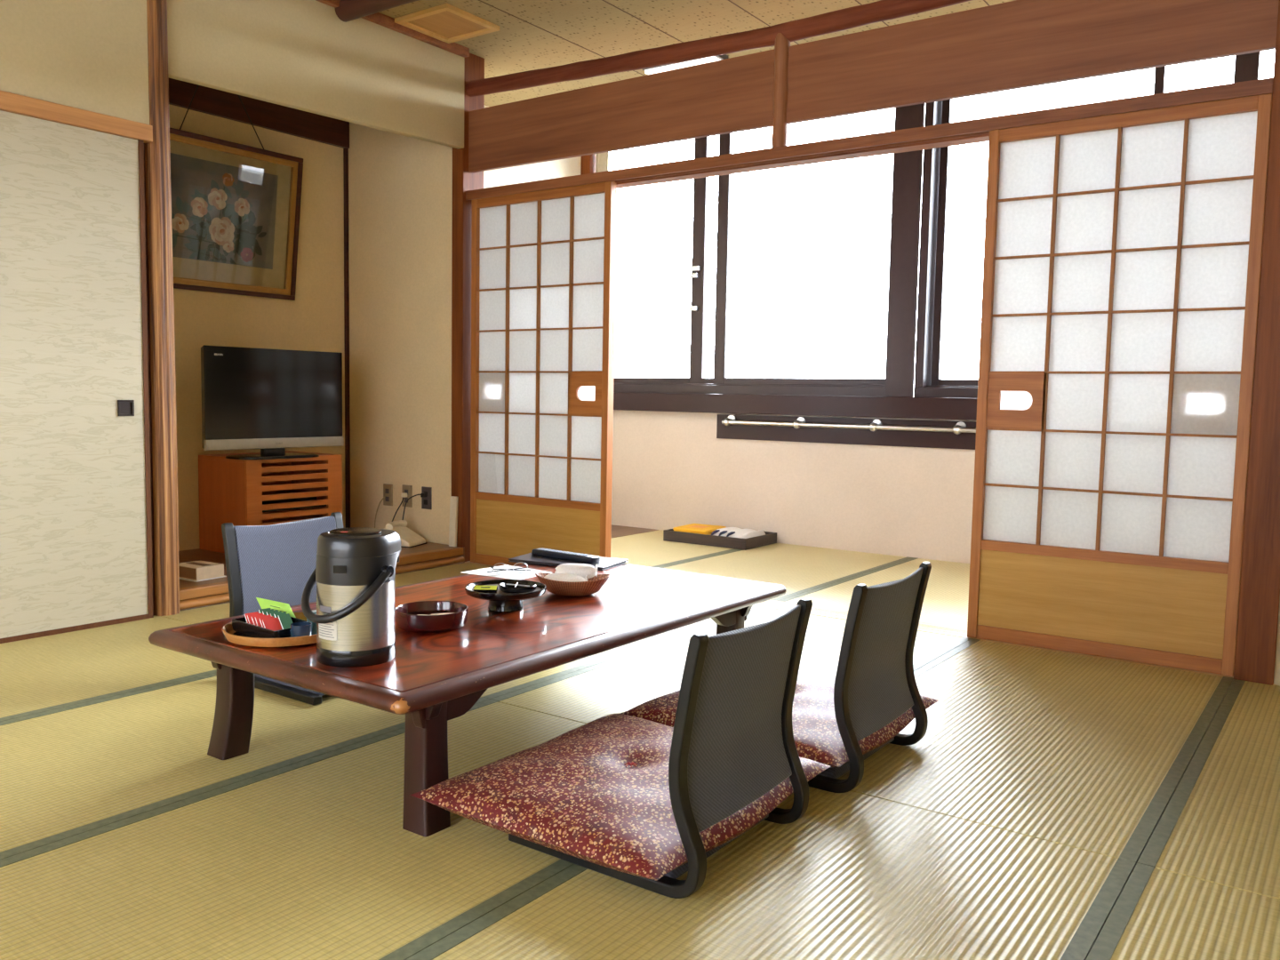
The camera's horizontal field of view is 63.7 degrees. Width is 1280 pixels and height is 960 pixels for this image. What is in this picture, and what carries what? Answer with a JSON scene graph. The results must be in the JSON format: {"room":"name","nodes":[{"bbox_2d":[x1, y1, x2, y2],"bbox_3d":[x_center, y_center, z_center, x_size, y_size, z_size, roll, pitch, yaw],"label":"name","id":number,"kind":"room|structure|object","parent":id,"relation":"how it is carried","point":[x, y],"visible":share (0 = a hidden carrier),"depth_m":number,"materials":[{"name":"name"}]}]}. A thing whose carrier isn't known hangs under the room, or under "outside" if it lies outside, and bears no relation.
{"room":"japanese tatami room","nodes":[
{"label":"japanese tatami room","id":0,"kind":"room"},
{"bbox_2d":[0,0,464,149],"bbox_3d":[-2.416,-1.635,3.050,0.090,0.738,5.244,4,6,35],"label":"wall","id":1,"kind":"structure","parent":0,"point":[298,54],"depth_m":4.16,"materials":[{"name":"beige paint"}]},
{"bbox_2d":[0,90,152,143],"bbox_3d":[-2.897,-1.190,2.405,0.108,0.060,3.588,4,6,35],"label":"trim","id":2,"kind":"structure","parent":1,"relation":"attached to","point":[11,102],"depth_m":3.60,"materials":[{"name":"brown wood"}]},
{"bbox_2d":[0,110,153,643],"bbox_3d":[-2.131,-0.338,3.522,0.032,1.791,0.916,4,6,35],"label":"door","id":3,"kind":"structure","parent":1,"relation":"in","point":[76,527],"depth_m":3.66,"materials":[{"name":"paper"}]},
{"bbox_2d":[315,0,469,57],"bbox_3d":[-2.385,-1.980,3.003,0.032,0.042,5.244,4,6,35],"label":"trim","id":4,"kind":"structure","parent":1,"relation":"attached to","point":[382,20],"depth_m":4.81,"materials":[{"name":"brown wood"}]},
{"bbox_2d":[451,52,484,561],"bbox_3d":[-0.894,-0.866,5.343,0.080,2.590,0.150,4,6,35],"label":"post","id":5,"kind":"object","parent":1,"relation":"attached to","point":[463,180],"visible":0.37,"depth_m":5.29,"materials":[{"name":"brown wood"}]},
{"bbox_2d":[468,0,1278,173],"bbox_3d":[0.566,-1.608,4.218,3.505,0.302,0.028,4,6,35],"label":"board","id":6,"kind":"object","parent":5,"relation":"attached to","point":[1017,44],"visible":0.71,"depth_m":3.93,"materials":[{"name":"brown wood"}]},
{"bbox_2d":[168,104,345,551],"bbox_3d":[-2.189,-0.872,5.129,0.070,2.590,1.800,4,6,35],"label":"wall","id":7,"kind":"structure","parent":0,"point":[314,321],"depth_m":5.40,"materials":[{"name":"beige paint"}]},
{"bbox_2d":[169,84,303,300],"bbox_3d":[-2.067,-1.525,5.059,0.114,1.195,0.900,4,6,35],"label":"framed painting","id":8,"kind":"object","parent":7,"relation":"attached to","point":[236,207],"visible":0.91,"depth_m":5.14,"materials":[{"name":"multicoloured paper"}]},
{"bbox_2d":[168,77,349,148],"bbox_3d":[-2.118,-1.919,5.031,0.030,0.245,1.700,4,6,35],"label":"wooden beam","id":9,"kind":"structure","parent":7,"relation":"attached to","point":[294,122],"depth_m":5.27,"materials":[{"name":"brown wood"}]},
{"bbox_2d":[343,147,350,527],"bbox_3d":[-1.654,-0.776,5.814,0.020,2.144,0.018,4,6,35],"label":"trim","id":10,"kind":"structure","parent":7,"relation":"attached to","point":[345,149],"depth_m":5.80,"materials":[{"name":"brown wood"}]},
{"bbox_2d":[178,541,464,600],"bbox_3d":[-1.789,0.409,4.956,0.938,0.080,1.700,4,6,35],"label":"floor","id":11,"kind":"structure","parent":0,"point":[197,554],"depth_m":4.96,"materials":[{"name":"brown wood"}]},
{"bbox_2d":[179,560,226,582],"bbox_3d":[-1.878,0.385,4.380,0.176,0.056,0.152,4,5,31],"label":"tissue box","id":12,"kind":"object","parent":11,"relation":"on","point":[195,571],"visible":0.79,"depth_m":4.33,"materials":[{"name":"white paper"}]},
{"bbox_2d":[179,566,196,579],"bbox_3d":[-1.913,0.388,4.324,0.156,0.044,0.001,4,5,31],"label":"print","id":13,"kind":"object","parent":12,"relation":"on","point":[184,572],"depth_m":4.31},
{"bbox_2d":[198,450,342,552],"bbox_3d":[-1.875,0.106,5.246,0.406,0.471,0.555,4,6,35],"label":"base cabinet","id":14,"kind":"object","parent":11,"relation":"on","point":[279,491],"visible":0.68,"depth_m":5.09,"materials":[{"name":"brown wood"}]},
{"bbox_2d":[200,344,343,459],"bbox_3d":[-1.781,-0.371,4.996,0.240,0.523,0.765,4,6,35],"label":"television","id":15,"kind":"object","parent":14,"relation":"on","point":[270,401],"visible":1,"depth_m":4.94,"materials":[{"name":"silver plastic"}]},
{"bbox_2d":[262,488,326,511],"bbox_3d":[-1.881,0.100,5.250,0.350,0.075,0.515,4,6,35],"label":"vent","id":16,"kind":"object","parent":14,"relation":"attached to","point":[292,491],"depth_m":5.24,"materials":[{"name":"orange wood"}]},
{"bbox_2d":[179,555,464,610],"bbox_3d":[-1.397,0.454,4.732,0.076,0.040,1.570,4,6,35],"label":"step","id":17,"kind":"structure","parent":11,"relation":"attached to","point":[222,598],"depth_m":5.00,"materials":[{"name":"brown wood"}]},
{"bbox_2d":[179,546,463,599],"bbox_3d":[-1.393,0.413,4.726,0.050,0.040,1.570,4,6,35],"label":"step","id":18,"kind":"structure","parent":17,"relation":"on","point":[219,588],"depth_m":5.00,"materials":[{"name":"brown wood"}]},
{"bbox_2d":[384,520,427,547],"bbox_3d":[-1.251,0.278,5.412,0.202,0.123,0.172,2,5,17],"label":"telephone","id":19,"kind":"object","parent":11,"relation":"on","point":[409,539],"visible":0.72,"depth_m":5.38,"materials":[{"name":"beige plastic"}]},
{"bbox_2d":[448,496,458,546],"bbox_3d":[-0.970,0.216,5.358,0.044,0.262,0.028,4,6,35],"label":"booklet","id":20,"kind":"object","parent":11,"relation":"on","point":[454,500],"visible":1,"depth_m":5.35,"materials":[{"name":"beige paper"}]},
{"bbox_2d":[348,122,452,544],"bbox_3d":[-1.281,-0.895,5.605,0.855,2.590,0.090,4,6,35],"label":"wall","id":21,"kind":"structure","parent":0,"point":[400,187],"depth_m":5.57,"materials":[{"name":"beige paint"}]},
{"bbox_2d":[374,496,384,527],"bbox_3d":[-1.446,0.199,5.707,0.070,0.217,0.019,3,5,23],"label":"power cord","id":22,"kind":"object","parent":21,"relation":"hanging from","point":[384,497],"visible":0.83,"depth_m":5.72,"materials":[{"name":"grey plastic"}]},
{"bbox_2d":[383,483,392,505],"bbox_3d":[-1.394,0.083,5.692,0.072,0.120,0.010,4,6,35],"label":"wall socket","id":23,"kind":"object","parent":21,"relation":"attached to","point":[388,489],"visible":1,"depth_m":5.69,"materials":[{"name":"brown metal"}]},
{"bbox_2d":[384,488,389,501],"bbox_3d":[-1.396,0.083,5.689,0.028,0.070,0.002,4,6,35],"label":"outlet","id":24,"kind":"object","parent":23,"relation":"attached to","point":[387,491],"depth_m":5.69,"materials":[{"name":"beige plastic"}]},
{"bbox_2d":[392,492,407,521],"bbox_3d":[-1.314,0.198,5.585,0.104,0.255,0.083,4,6,35],"label":"power cord","id":25,"kind":"object","parent":21,"relation":"hanging from","point":[404,494],"visible":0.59,"depth_m":5.59,"materials":[{"name":"beige plastic"}]},
{"bbox_2d":[402,484,412,507],"bbox_3d":[-1.268,0.087,5.602,0.072,0.120,0.010,4,6,35],"label":"wall socket","id":26,"kind":"object","parent":21,"relation":"attached to","point":[408,489],"visible":0.94,"depth_m":5.59,"materials":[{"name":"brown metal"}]},
{"bbox_2d":[404,489,407,502],"bbox_3d":[-1.270,0.087,5.599,0.028,0.070,0.002,4,6,35],"label":"outlet","id":27,"kind":"object","parent":26,"relation":"attached to","point":[405,491],"depth_m":5.60,"materials":[{"name":"white plastic"}]},
{"bbox_2d":[402,492,426,519],"bbox_3d":[-1.213,0.198,5.520,0.143,0.261,0.030,2,5,12],"label":"power cord","id":28,"kind":"object","parent":21,"relation":"hanging from","point":[422,495],"visible":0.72,"depth_m":5.50,"materials":[{"name":"black plastic"}]},
{"bbox_2d":[421,486,431,509],"bbox_3d":[-1.144,0.097,5.514,0.072,0.120,0.010,4,6,35],"label":"wall socket","id":29,"kind":"object","parent":21,"relation":"attached to","point":[426,502],"visible":1,"depth_m":5.50,"materials":[{"name":"grey plastic"}]},
{"bbox_2d":[424,491,427,504],"bbox_3d":[-1.147,0.097,5.511,0.028,0.070,0.002,4,6,35],"label":"outlet","id":30,"kind":"object","parent":29,"relation":"attached to","point":[425,499],"depth_m":5.51,"materials":[{"name":"black plastic"}]},
{"bbox_2d":[483,104,608,188],"bbox_3d":[-0.818,-0.929,6.491,0.080,2.650,1.890,4,6,35],"label":"wall","id":31,"kind":"structure","parent":0,"point":[566,167],"depth_m":6.51,"materials":[{"name":"white paint"}]},
{"bbox_2d":[613,103,925,397],"bbox_3d":[0.615,-1.423,6.448,2.400,1.768,0.190,4,6,35],"label":"window","id":32,"kind":"structure","parent":31,"relation":"in","point":[696,383],"depth_m":6.18,"materials":[{"name":"brown metal"}]},
{"bbox_2d":[611,409,975,563],"bbox_3d":[1.677,0.081,5.751,4.960,0.845,0.304,4,6,35],"label":"wall","id":33,"kind":"structure","parent":31,"relation":"in","point":[671,469],"depth_m":6.20,"materials":[{"name":"beige paint"}]},
{"bbox_2d":[716,414,975,449],"bbox_3d":[2.078,-0.219,5.370,3.904,0.151,0.022,4,6,35],"label":"board","id":34,"kind":"object","parent":33,"relation":"attached to","point":[907,438],"visible":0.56,"depth_m":5.97,"materials":[{"name":"brown wood"}]},
{"bbox_2d":[613,392,977,420],"bbox_3d":[1.687,-0.398,5.714,4.960,0.117,0.300,4,6,35],"label":"sill","id":35,"kind":"structure","parent":31,"relation":"attached to","point":[941,408],"depth_m":6.04,"materials":[{"name":"brown wood"}]},
{"bbox_2d":[580,153,595,175],"bbox_3d":[-0.345,-1.441,6.967,0.075,1.690,0.110,4,6,35],"label":"post","id":36,"kind":"object","parent":35,"relation":"on","point":[588,163],"depth_m":6.87,"materials":[{"name":"brown wood"}]},
{"bbox_2d":[913,51,1260,398],"bbox_3d":[2.669,-1.268,5.001,2.635,1.768,0.170,4,6,35],"label":"window","id":37,"kind":"structure","parent":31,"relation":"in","point":[928,383],"depth_m":5.71,"materials":[{"name":"brown metal"}]},
{"bbox_2d":[0,524,1279,959],"bbox_3d":[-0.517,0.696,3.056,5.440,0.141,7.300,4,6,35],"label":"floor","id":38,"kind":"structure","parent":0,"point":[1049,804],"depth_m":2.13,"materials":[{"name":"wicker"}]},
{"bbox_2d":[144,0,179,615],"bbox_3d":[-1.839,-0.768,3.936,0.104,2.590,0.106,4,6,35],"label":"pillar","id":39,"kind":"structure","parent":38,"relation":"on","point":[157,155],"depth_m":3.92,"materials":[{"name":"brown wood"}]},
{"bbox_2d":[221,512,343,704],"bbox_3d":[-0.966,0.369,3.171,0.444,0.478,0.430,4,6,35],"label":"chair","id":40,"kind":"object","parent":38,"relation":"on","point":[276,562],"visible":0.32,"depth_m":3.19,"materials":[{"name":"fabric"}]},
{"bbox_2d":[148,563,786,836],"bbox_3d":[-0.353,0.493,2.791,0.878,0.316,1.543,4,6,35],"label":"table","id":41,"kind":"object","parent":38,"relation":"on","point":[434,679],"visible":0.73,"depth_m":2.38,"materials":[{"name":"brown wood"}]},
{"bbox_2d":[222,612,316,647],"bbox_3d":[-0.818,0.347,2.379,0.274,0.026,0.274,4,6,35],"label":"tray","id":42,"kind":"object","parent":41,"relation":"on","point":[230,635],"visible":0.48,"depth_m":2.26,"materials":[{"name":"brown wood"}]},
{"bbox_2d":[232,616,306,638],"bbox_3d":[-0.844,0.339,2.376,0.180,0.027,0.108,5,6,39],"label":"box","id":43,"kind":"object","parent":42,"relation":"on","point":[240,625],"visible":0.51,"depth_m":2.33,"materials":[{"name":"black paint"}]},
{"bbox_2d":[244,611,258,623],"bbox_3d":[-0.894,0.328,2.386,0.024,0.038,0.034,5,6,39],"label":"packet","id":44,"kind":"object","parent":43,"relation":"in","point":[255,612],"visible":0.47,"depth_m":2.38,"materials":[{"name":"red paper"}]},
{"bbox_2d":[247,612,263,624],"bbox_3d":[-0.882,0.329,2.376,0.026,0.037,0.038,5,6,39],"label":"packet","id":45,"kind":"object","parent":43,"relation":"in","point":[249,617],"visible":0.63,"depth_m":2.37,"materials":[{"name":"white paper"}]},
{"bbox_2d":[251,614,264,625],"bbox_3d":[-0.870,0.331,2.366,0.027,0.036,0.034,5,6,39],"label":"packet","id":46,"kind":"object","parent":43,"relation":"in","point":[252,617],"visible":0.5,"depth_m":2.36,"materials":[{"name":"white paper"}]},
{"bbox_2d":[255,615,271,626],"bbox_3d":[-0.856,0.331,2.355,0.024,0.038,0.038,5,6,39],"label":"packet","id":47,"kind":"object","parent":43,"relation":"in","point":[257,619],"visible":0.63,"depth_m":2.35,"materials":[{"name":"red paper"}]},
{"bbox_2d":[258,608,270,613],"bbox_3d":[-0.871,0.324,2.411,0.029,0.042,0.028,5,6,39],"label":"packet","id":48,"kind":"object","parent":43,"relation":"in","point":[266,609],"visible":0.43,"depth_m":2.41,"materials":[{"name":"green paper"}]},
{"bbox_2d":[259,616,273,627],"bbox_3d":[-0.844,0.332,2.345,0.026,0.037,0.034,5,6,39],"label":"packet","id":49,"kind":"object","parent":43,"relation":"in","point":[271,617],"visible":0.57,"depth_m":2.34,"materials":[{"name":"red paper"}]},
{"bbox_2d":[262,608,273,615],"bbox_3d":[-0.859,0.326,2.401,0.030,0.041,0.028,5,6,39],"label":"packet","id":50,"kind":"object","parent":43,"relation":"in","point":[263,612],"visible":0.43,"depth_m":2.40,"materials":[{"name":"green paper"}]},
{"bbox_2d":[262,617,281,631],"bbox_3d":[-0.832,0.334,2.335,0.027,0.036,0.038,5,6,39],"label":"packet","id":51,"kind":"object","parent":43,"relation":"in","point":[274,624],"visible":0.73,"depth_m":2.34,"materials":[{"name":"red paper"}]},
{"bbox_2d":[266,609,278,615],"bbox_3d":[-0.846,0.326,2.390,0.029,0.042,0.028,5,6,39],"label":"packet","id":52,"kind":"object","parent":43,"relation":"in","point":[276,611],"visible":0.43,"depth_m":2.39,"materials":[{"name":"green paper"}]},
{"bbox_2d":[256,597,295,617],"bbox_3d":[-0.861,0.315,2.451,0.162,0.054,0.010,4,5,29],"label":"card","id":53,"kind":"object","parent":43,"relation":"in","point":[264,604],"visible":0.5,"depth_m":2.46,"materials":[{"name":"paper"}]},
{"bbox_2d":[270,611,281,617],"bbox_3d":[-0.834,0.328,2.380,0.030,0.041,0.028,5,6,39],"label":"packet","id":54,"kind":"object","parent":43,"relation":"in","point":[271,613],"visible":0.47,"depth_m":2.38,"materials":[{"name":"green paper"}]},
{"bbox_2d":[274,612,286,629],"bbox_3d":[-0.820,0.328,2.369,0.029,0.042,0.028,5,6,39],"label":"packet","id":55,"kind":"object","parent":43,"relation":"in","point":[280,613],"visible":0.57,"depth_m":2.37,"materials":[{"name":"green paper"}]},
{"bbox_2d":[278,613,292,629],"bbox_3d":[-0.808,0.330,2.359,0.030,0.041,0.028,5,6,39],"label":"packet","id":56,"kind":"object","parent":43,"relation":"in","point":[285,620],"visible":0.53,"depth_m":2.36,"materials":[{"name":"green paper"}]},
{"bbox_2d":[290,621,311,637],"bbox_3d":[-0.755,0.341,2.297,0.046,0.040,0.046,4,6,35],"label":"tea cup","id":57,"kind":"object","parent":42,"relation":"on","point":[301,628],"visible":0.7,"depth_m":2.28,"materials":[{"name":"blue ceramic"}]},
{"bbox_2d":[306,609,316,634],"bbox_3d":[-0.739,0.329,2.355,0.046,0.055,0.046,3,5,18],"label":"cup","id":58,"kind":"object","parent":42,"relation":"on","point":[314,625],"visible":0.11,"depth_m":2.34,"materials":[{"name":"blue ceramic"}]},
{"bbox_2d":[301,527,401,667],"bbox_3d":[-0.605,0.243,2.168,0.207,0.274,0.193,0,5,-15],"label":"thermos","id":59,"kind":"object","parent":41,"relation":"on","point":[354,574],"visible":1,"depth_m":2.12,"materials":[{"name":"black paint"}]},
{"bbox_2d":[319,622,334,638],"bbox_3d":[-0.646,0.306,2.121,0.045,0.033,0.003,4,6,33],"label":"print","id":60,"kind":"object","parent":59,"relation":"on","point":[326,630],"depth_m":2.12},
{"bbox_2d":[394,600,468,632],"bbox_3d":[-0.507,0.333,2.504,0.176,0.044,0.176,4,6,35],"label":"bowl","id":61,"kind":"object","parent":41,"relation":"on","point":[406,617],"visible":0.99,"depth_m":2.45,"materials":[{"name":"brown wood"}]},
{"bbox_2d":[430,612,454,615],"bbox_3d":[-0.478,0.331,2.510,0.076,0.011,0.036,0,5,-16],"label":"packet","id":62,"kind":"object","parent":61,"relation":"in","point":[449,612],"visible":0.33,"depth_m":2.51,"materials":[{"name":"white paper"}]},
{"bbox_2d":[464,579,546,612],"bbox_3d":[-0.354,0.310,2.717,0.214,0.060,0.214,4,6,35],"label":"tray","id":63,"kind":"object","parent":41,"relation":"on","point":[500,602],"visible":0.82,"depth_m":2.67,"materials":[{"name":"black paint"}]},
{"bbox_2d":[473,585,497,592],"bbox_3d":[-0.401,0.284,2.677,0.060,0.016,0.023,1,5,-1],"label":"matchbox","id":64,"kind":"object","parent":63,"relation":"on","point":[477,588],"visible":0.89,"depth_m":2.67,"materials":[{"name":"yellow cardboard"}]},
{"bbox_2d":[498,581,535,593],"bbox_3d":[-0.323,0.283,2.719,0.098,0.016,0.098,4,6,35],"label":"ashtray","id":65,"kind":"object","parent":63,"relation":"on","point":[509,587],"visible":1,"depth_m":2.70,"materials":[{"name":"black paint"}]},
{"bbox_2d":[462,564,551,579],"bbox_3d":[-0.415,0.293,3.268,0.228,0.001,0.203,4,6,35],"label":"paper sheet","id":66,"kind":"object","parent":41,"relation":"on","point":[508,574],"visible":0.71,"depth_m":3.25,"materials":[{"name":"white paper"}]},
{"bbox_2d":[487,562,530,574],"bbox_3d":[-0.410,0.275,3.243,0.140,0.035,0.025,0,5,-16],"label":"eyeglasses","id":67,"kind":"object","parent":66,"relation":"on","point":[527,566],"visible":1,"depth_m":3.24,"materials":[{"name":"metal"}]},
{"bbox_2d":[508,552,628,570],"bbox_3d":[-0.242,0.273,3.489,0.356,0.011,0.196,3,5,24],"label":"folder","id":68,"kind":"object","parent":41,"relation":"on","point":[605,563],"visible":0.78,"depth_m":3.44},
{"bbox_2d":[531,547,599,563],"bbox_3d":[-0.254,0.256,3.493,0.276,0.023,0.049,5,6,38],"label":"remote control","id":69,"kind":"object","parent":68,"relation":"on","point":[580,557],"visible":1,"depth_m":3.47,"materials":[{"name":"black plastic"}]},
{"bbox_2d":[535,572,610,596],"bbox_3d":[-0.191,0.295,2.928,0.216,0.060,0.132,1,5,0],"label":"basket","id":70,"kind":"object","parent":41,"relation":"on","point":[593,585],"visible":0.8,"depth_m":2.89,"materials":[{"name":"brown wicker"}]},
{"bbox_2d":[544,573,587,582],"bbox_3d":[-0.213,0.289,2.919,0.126,0.048,0.052,1,5,5],"label":"rolled towel","id":71,"kind":"object","parent":70,"relation":"in","point":[560,577],"visible":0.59,"depth_m":2.90,"materials":[{"name":"white fabric"}]},
{"bbox_2d":[554,563,597,578],"bbox_3d":[-0.183,0.262,2.952,0.122,0.046,0.050,0,5,-7],"label":"rolled towel","id":72,"kind":"object","parent":70,"relation":"in","point":[582,570],"visible":0.88,"depth_m":2.94,"materials":[{"name":"white fabric"}]},
{"bbox_2d":[508,597,812,898],"bbox_3d":[0.048,0.477,2.064,0.444,0.478,0.430,4,6,35],"label":"chair","id":73,"kind":"object","parent":38,"relation":"on","point":[732,743],"visible":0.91,"depth_m":1.91,"materials":[{"name":"fabric"}]},
{"bbox_2d":[409,713,831,880],"bbox_3d":[-0.017,0.620,2.151,0.602,0.087,0.676,4,6,35],"label":"floor cushion","id":74,"kind":"object","parent":73,"relation":"on","point":[597,791],"visible":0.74,"depth_m":1.98,"materials":[{"name":"red fabric"}]},
{"bbox_2d":[663,528,776,550],"bbox_3d":[0.490,0.346,6.296,0.580,0.064,0.384,4,6,35],"label":"tray","id":75,"kind":"object","parent":38,"relation":"on","point":[770,538],"visible":0.75,"depth_m":6.13,"materials":[{"name":"brown wood"}]},
{"bbox_2d":[672,523,726,535],"bbox_3d":[0.368,0.325,6.338,0.240,0.076,0.270,4,5,31],"label":"folded towel","id":76,"kind":"object","parent":75,"relation":"in","point":[693,528],"visible":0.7,"depth_m":6.26,"materials":[{"name":"yellow fabric"}]},
{"bbox_2d":[688,525,710,527],"bbox_3d":[0.364,0.287,6.338,0.100,0.001,0.100,4,5,31],"label":"print","id":77,"kind":"object","parent":76,"relation":"on","point":[690,526],"depth_m":6.34},
{"bbox_2d":[710,527,765,538],"bbox_3d":[0.589,0.336,6.205,0.250,0.084,0.290,5,6,38],"label":"folded yukata","id":78,"kind":"object","parent":75,"relation":"in","point":[728,532],"visible":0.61,"depth_m":6.13,"materials":[{"name":"white fabric"}]},
{"bbox_2d":[464,560,1233,677],"bbox_3d":[0.555,0.561,4.435,3.505,0.060,0.160,4,6,35],"label":"track","id":79,"kind":"object","parent":38,"relation":"on","point":[925,627],"visible":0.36,"depth_m":4.02,"materials":[{"name":"brown wood"}]},
{"bbox_2d":[470,180,615,566],"bbox_3d":[-0.501,-0.478,5.054,0.888,1.873,0.030,4,6,35],"label":"shoji panel","id":80,"kind":"object","parent":79,"relation":"on","point":[542,260],"visible":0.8,"depth_m":5.04,"materials":[{"name":"white paper"}]},
{"bbox_2d":[608,182,616,557],"bbox_3d":[-0.492,-0.480,5.089,0.885,1.873,0.030,4,6,35],"label":"shoji panel","id":81,"kind":"object","parent":79,"relation":"on","point":[615,191],"visible":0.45,"depth_m":4.83,"materials":[{"name":"brown wood"}]},
{"bbox_2d":[967,93,1271,676],"bbox_3d":[1.609,-0.318,3.555,0.875,1.873,0.030,4,6,35],"label":"shoji panel","id":82,"kind":"object","parent":79,"relation":"on","point":[1122,261],"visible":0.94,"depth_m":3.53,"materials":[{"name":"white paper"}]},
{"bbox_2d":[808,561,931,792],"bbox_3d":[0.431,0.443,2.561,0.444,0.478,0.430,4,6,35],"label":"chair","id":83,"kind":"object","parent":38,"relation":"on","point":[876,684],"visible":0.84,"depth_m":2.40,"materials":[{"name":"fabric"}]},
{"bbox_2d":[620,671,938,767],"bbox_3d":[0.378,0.584,2.679,0.606,0.087,0.630,4,6,35],"label":"floor cushion","id":84,"kind":"object","parent":83,"relation":"on","point":[817,737],"visible":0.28,"depth_m":2.51,"materials":[{"name":"red fabric"}]},
{"bbox_2d":[379,0,1015,106],"bbox_3d":[-0.527,-1.973,2.758,5.440,0.051,7.104,4,6,35],"label":"ceiling","id":85,"kind":"structure","parent":0,"point":[532,35],"depth_m":4.75,"materials":[{"name":"beige wood"}]},
{"bbox_2d":[334,0,418,22],"bbox_3d":[0.459,-1.935,3.285,4.340,0.101,0.100,4,6,35],"label":"log beam","id":86,"kind":"structure","parent":85,"relation":"attached to","point":[348,10],"depth_m":4.42,"materials":[{"name":"brown wood"}]},
{"bbox_2d":[394,2,499,43],"bbox_3d":[-0.890,-2.108,4.767,0.340,0.020,0.340,4,6,35],"label":"ceiling vent","id":87,"kind":"object","parent":85,"relation":"in","point":[447,23],"visible":1,"depth_m":4.76,"materials":[{"name":"brown wood"}]},
{"bbox_2d":[595,152,608,172],"bbox_3d":[-0.268,-1.436,6.921,0.096,1.670,0.038,4,6,35],"label":"curtain","id":88,"kind":"object","parent":85,"relation":"hanging from","point":[602,158],"visible":0.02,"depth_m":6.86,"materials":[{"name":"fabric"}]},
{"bbox_2d":[642,54,727,74],"bbox_3d":[0.228,-2.113,5.242,0.440,0.050,0.130,4,6,35],"label":"ceiling lamp","id":89,"kind":"object","parent":85,"relation":"attached to","point":[675,66],"visible":0.4,"depth_m":5.19,"materials":[{"name":"white plastic"}]},
{"bbox_2d":[465,77,1272,199],"bbox_3d":[0.589,-1.340,4.279,3.505,0.046,0.160,4,6,35],"label":"rail","id":90,"kind":"object","parent":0,"point":[975,131],"visible":0.68,"depth_m":4.01,"materials":[{"name":"brown wood"}]},
{"bbox_2d":[771,32,790,147],"bbox_3d":[0.576,-1.587,4.200,0.066,0.460,0.065,4,6,35],"label":"post","id":91,"kind":"object","parent":90,"relation":"on","point":[780,125],"visible":0.99,"depth_m":4.18,"materials":[{"name":"brown wood"}]},
{"bbox_2d":[465,0,972,96],"bbox_3d":[0.569,-1.841,4.198,3.507,0.126,0.078,4,6,35],"label":"log beam","id":92,"kind":"structure","parent":91,"relation":"on","point":[849,18],"depth_m":4.35,"materials":[{"name":"brown wood"}]},
{"bbox_2d":[1273,601,1279,685],"bbox_3d":[2.381,-0.619,3.016,0.740,2.590,0.110,4,6,35],"label":"wall partition","id":93,"kind":"structure","parent":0,"point":[1276,681],"depth_m":3.28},
{"bbox_2d":[1233,0,1279,685],"bbox_3d":[2.035,-0.645,3.262,0.110,2.590,0.150,4,6,35],"label":"post","id":94,"kind":"object","parent":93,"relation":"attached to","point":[1260,580],"visible":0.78,"depth_m":3.25,"materials":[{"name":"brown wood"}]},
{"bbox_3d":[-2.301,-0.794,4.149,0.890,2.590,0.070,4,6,35],"label":"wall","id":95,"kind":"structure","parent":0,"visible":0},
{"bbox_2d":[143,143,154,615],"bbox_3d":[-1.914,-0.367,3.914,0.064,1.792,0.088,4,6,35],"label":"trim","id":96,"kind":"structure","parent":95,"relation":"attached to","point":[146,230],"depth_m":3.92,"materials":[{"name":"brown wood"}]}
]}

